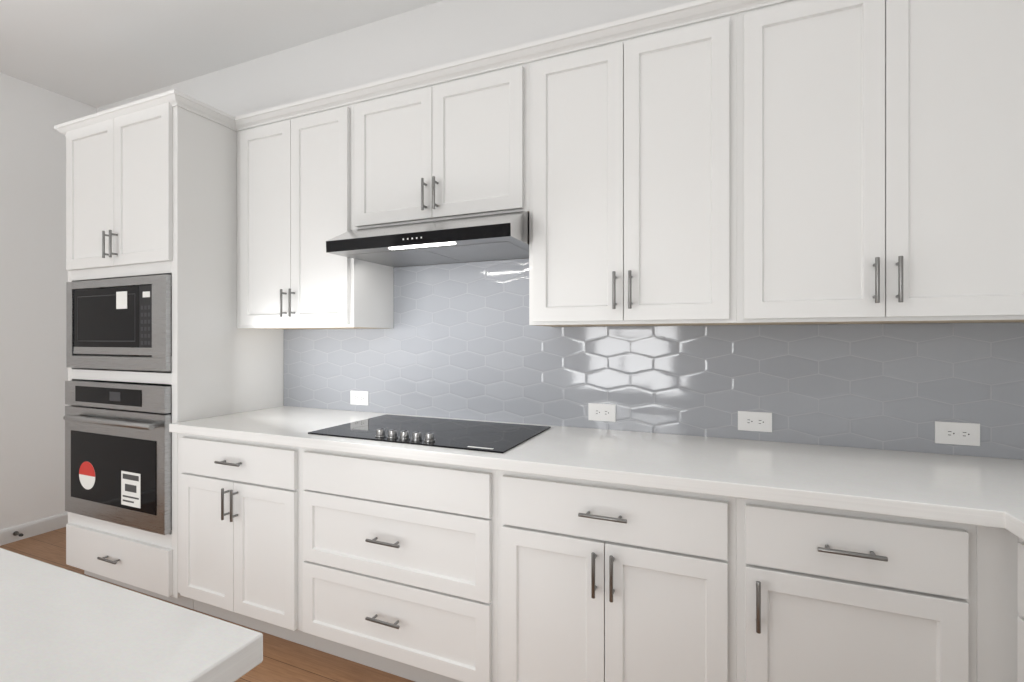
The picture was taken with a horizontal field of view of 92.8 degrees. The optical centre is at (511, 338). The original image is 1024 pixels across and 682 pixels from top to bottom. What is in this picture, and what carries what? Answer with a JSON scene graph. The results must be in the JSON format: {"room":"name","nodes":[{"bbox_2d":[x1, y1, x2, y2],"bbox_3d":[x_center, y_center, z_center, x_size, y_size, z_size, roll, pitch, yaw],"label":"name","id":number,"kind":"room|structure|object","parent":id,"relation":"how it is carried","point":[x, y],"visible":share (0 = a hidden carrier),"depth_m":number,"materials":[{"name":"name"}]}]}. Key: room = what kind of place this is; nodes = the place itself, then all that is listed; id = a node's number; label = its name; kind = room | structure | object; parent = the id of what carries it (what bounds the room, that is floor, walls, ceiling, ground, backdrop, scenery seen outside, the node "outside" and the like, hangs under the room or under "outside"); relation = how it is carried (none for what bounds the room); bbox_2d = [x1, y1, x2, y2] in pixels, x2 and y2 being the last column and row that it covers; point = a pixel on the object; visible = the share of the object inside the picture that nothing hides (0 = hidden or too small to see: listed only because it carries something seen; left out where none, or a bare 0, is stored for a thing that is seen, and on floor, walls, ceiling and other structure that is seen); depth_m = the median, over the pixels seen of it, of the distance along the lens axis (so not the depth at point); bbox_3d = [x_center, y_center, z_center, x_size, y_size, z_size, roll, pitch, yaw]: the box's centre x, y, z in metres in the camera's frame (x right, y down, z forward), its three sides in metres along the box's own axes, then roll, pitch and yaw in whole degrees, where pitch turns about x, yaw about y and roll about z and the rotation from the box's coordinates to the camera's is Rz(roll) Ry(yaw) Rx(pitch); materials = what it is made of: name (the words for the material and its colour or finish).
{"room":"kitchen","nodes":[
{"label":"kitchen","id":0,"kind":"room"},
{"bbox_2d":[0,73,96,529],"bbox_3d":[-4.064,-0.187,1.288,0.120,2.990,5.000,0,0,23],"label":"wall","id":1,"kind":"structure","parent":0,"point":[33,367],"depth_m":3.23,"materials":[{"name":"white paint"}]},
{"bbox_2d":[13,531,23,536],"bbox_3d":[-3.161,1.256,3.126,0.078,0.027,0.028,0,0,23],"label":"door stop","id":2,"kind":"object","parent":1,"relation":"attached to","point":[15,533],"visible":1,"depth_m":3.12,"materials":[{"name":"silver metal"}]},
{"bbox_2d":[0,512,67,545],"bbox_3d":[-4.002,1.260,1.261,0.014,0.096,4.999,0,0,23],"label":"baseboard","id":3,"kind":"structure","parent":1,"relation":"attached to","point":[40,526],"depth_m":3.23,"materials":[{"name":"white paint"}]},
{"bbox_2d":[0,527,414,681],"bbox_3d":[-1.504,1.358,0.205,5.680,0.100,5.240,0,0,23],"label":"floor","id":4,"kind":"structure","parent":0,"point":[284,660],"depth_m":1.99,"materials":[{"name":"brown wood"}]},
{"bbox_2d":[63,102,283,608],"bbox_3d":[-1.882,0.088,2.702,0.907,2.440,0.691,0,0,23],"label":"tall cabinet","id":5,"kind":"object","parent":4,"relation":"on","point":[158,341],"visible":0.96,"depth_m":2.42,"materials":[{"name":"white paint"}]},
{"bbox_2d":[178,433,315,648],"bbox_3d":[-1.101,0.870,2.386,0.774,0.876,0.664,0,0,23],"label":"base cabinet","id":6,"kind":"object","parent":4,"relation":"on","point":[240,532],"visible":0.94,"depth_m":2.09,"materials":[{"name":"white paint"}]},
{"bbox_2d":[302,447,497,681],"bbox_3d":[-0.342,0.870,2.065,0.874,0.876,0.664,0,0,23],"label":"base cabinet","id":7,"kind":"object","parent":4,"relation":"on","point":[400,567],"visible":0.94,"depth_m":1.77,"materials":[{"name":"white paint"}]},
{"bbox_2d":[498,470,735,681],"bbox_3d":[0.396,0.870,1.753,0.728,0.876,0.664,0,0,23],"label":"base cabinet","id":8,"kind":"object","parent":4,"relation":"on","point":[604,582],"visible":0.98,"depth_m":1.47,"materials":[{"name":"white paint"}]},
{"bbox_2d":[736,498,1017,681],"bbox_3d":[1.004,0.870,1.496,0.592,0.876,0.664,0,0,23],"label":"base cabinet","id":9,"kind":"object","parent":4,"relation":"on","point":[829,595],"visible":0.9,"depth_m":1.22,"materials":[{"name":"white paint"}]},
{"bbox_2d":[1017,537,1023,681],"bbox_3d":[1.350,0.870,0.789,0.636,0.876,0.479,0,0,23],"label":"base cabinet","id":10,"kind":"object","parent":4,"relation":"on","point":[1020,610],"visible":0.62,"depth_m":1.05,"materials":[{"name":"white paint"}]},
{"bbox_2d":[169,406,1023,527],"bbox_3d":[0.196,0.412,1.844,3.584,0.039,0.651,0,0,23],"label":"countertop","id":11,"kind":"structure","parent":10,"relation":"on","point":[978,491],"depth_m":1.54,"materials":[{"name":"stone"}]},
{"bbox_2d":[308,414,550,452],"bbox_3d":[-0.335,0.374,2.071,0.878,0.038,0.515,0,0,23],"label":"cooktop","id":12,"kind":"object","parent":11,"relation":"in","point":[494,437],"visible":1,"depth_m":2.00,"materials":[{"name":"black glass"}]},
{"bbox_2d":[997,506,1023,540],"bbox_3d":[1.032,0.412,0.066,0.659,0.039,1.920,0,0,23],"label":"countertop","id":13,"kind":"structure","parent":10,"relation":"on","point":[1011,518],"depth_m":1.09,"materials":[{"name":"stone"}]},
{"bbox_3d":[-1.645,0.870,0.557,2.276,0.876,1.168,0,0,23],"label":"kitchen island","id":14,"kind":"object","parent":4,"relation":"on","visible":0},
{"bbox_2d":[0,548,262,681],"bbox_3d":[-1.649,0.412,0.547,2.346,0.039,1.218,0,0,23],"label":"island countertop","id":15,"kind":"structure","parent":14,"relation":"on","point":[58,624],"depth_m":0.65,"materials":[{"name":"stone"}]},
{"bbox_2d":[0,0,442,107],"bbox_3d":[-1.504,-1.732,0.205,5.680,0.100,5.240,0,0,23],"label":"ceiling","id":16,"kind":"structure","parent":0,"point":[97,53],"depth_m":2.71,"materials":[{"name":"white paint"}]},
{"bbox_2d":[97,0,1023,458],"bbox_3d":[-0.506,-0.187,2.562,5.680,2.990,0.120,0,0,23],"label":"wall","id":17,"kind":"structure","parent":0,"point":[425,38],"depth_m":2.54,"materials":[{"name":"white paint"}]},
{"bbox_2d":[237,104,393,328],"bbox_3d":[-1.041,-0.592,2.527,0.774,1.080,0.359,0,0,23],"label":"upper cabinet","id":18,"kind":"object","parent":17,"relation":"attached to","point":[295,194],"visible":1,"depth_m":2.38,"materials":[{"name":"white paint"}]},
{"bbox_2d":[54,0,792,136],"bbox_3d":[-0.240,-1.113,2.031,4.533,0.052,0.649,0,0,23],"label":"crown molding","id":19,"kind":"structure","parent":17,"relation":"attached to","point":[686,14],"depth_m":2.01,"materials":[{"name":"white paint"}]},
{"bbox_2d":[354,63,528,229],"bbox_3d":[-0.285,-0.817,2.207,0.869,0.631,0.359,0,0,23],"label":"upper cabinet","id":20,"kind":"object","parent":17,"relation":"attached to","point":[457,148],"visible":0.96,"depth_m":2.05,"materials":[{"name":"white paint"}]},
{"bbox_2d":[326,211,528,266],"bbox_3d":[-0.309,-0.432,2.150,0.863,0.130,0.482,0,0,23],"label":"range hood","id":21,"kind":"object","parent":20,"relation":"attached to","point":[501,236],"visible":0.9,"depth_m":1.99,"materials":[{"name":"silver metal"}]},
{"bbox_2d":[529,14,735,326],"bbox_3d":[0.458,-0.592,1.892,0.743,1.080,0.359,0,0,23],"label":"upper cabinet","id":22,"kind":"object","parent":17,"relation":"attached to","point":[632,181],"visible":0.98,"depth_m":1.74,"materials":[{"name":"white paint"}]},
{"bbox_2d":[284,258,1023,459],"bbox_3d":[0.297,0.013,2.153,3.526,0.760,0.005,0,0,23],"label":"tile backsplash","id":23,"kind":"structure","parent":17,"relation":"attached to","point":[463,341],"depth_m":2.01,"materials":[{"name":"grey tile"}]},
{"bbox_2d":[350,391,368,404],"bbox_3d":[-0.819,0.320,2.618,0.118,0.074,0.007,0,0,23],"label":"electrical outlet","id":24,"kind":"object","parent":23,"relation":"attached to","point":[359,397],"visible":1,"depth_m":2.62,"materials":[{"name":"white plastic"}]},
{"bbox_2d":[588,403,615,421],"bbox_3d":[0.388,0.320,2.107,0.118,0.074,0.007,0,0,23],"label":"electrical outlet","id":25,"kind":"object","parent":23,"relation":"attached to","point":[601,412],"visible":1,"depth_m":2.10,"materials":[{"name":"white plastic"}]},
{"bbox_2d":[738,411,771,431],"bbox_3d":[0.933,0.320,1.876,0.118,0.074,0.007,0,0,23],"label":"electrical outlet","id":26,"kind":"object","parent":23,"relation":"attached to","point":[755,421],"visible":1,"depth_m":1.87,"materials":[{"name":"white plastic"}]},
{"bbox_2d":[935,421,979,445],"bbox_3d":[1.495,0.320,1.639,0.118,0.074,0.007,0,0,23],"label":"electrical outlet","id":27,"kind":"object","parent":23,"relation":"attached to","point":[955,433],"visible":1,"depth_m":1.64,"materials":[{"name":"white plastic"}]},
{"bbox_2d":[734,0,1023,324],"bbox_3d":[1.173,-0.592,1.590,0.810,1.080,0.359,0,0,23],"label":"upper cabinet","id":28,"kind":"object","parent":17,"relation":"attached to","point":[879,161],"visible":0.98,"depth_m":1.47,"materials":[{"name":"white paint"}]}
]}

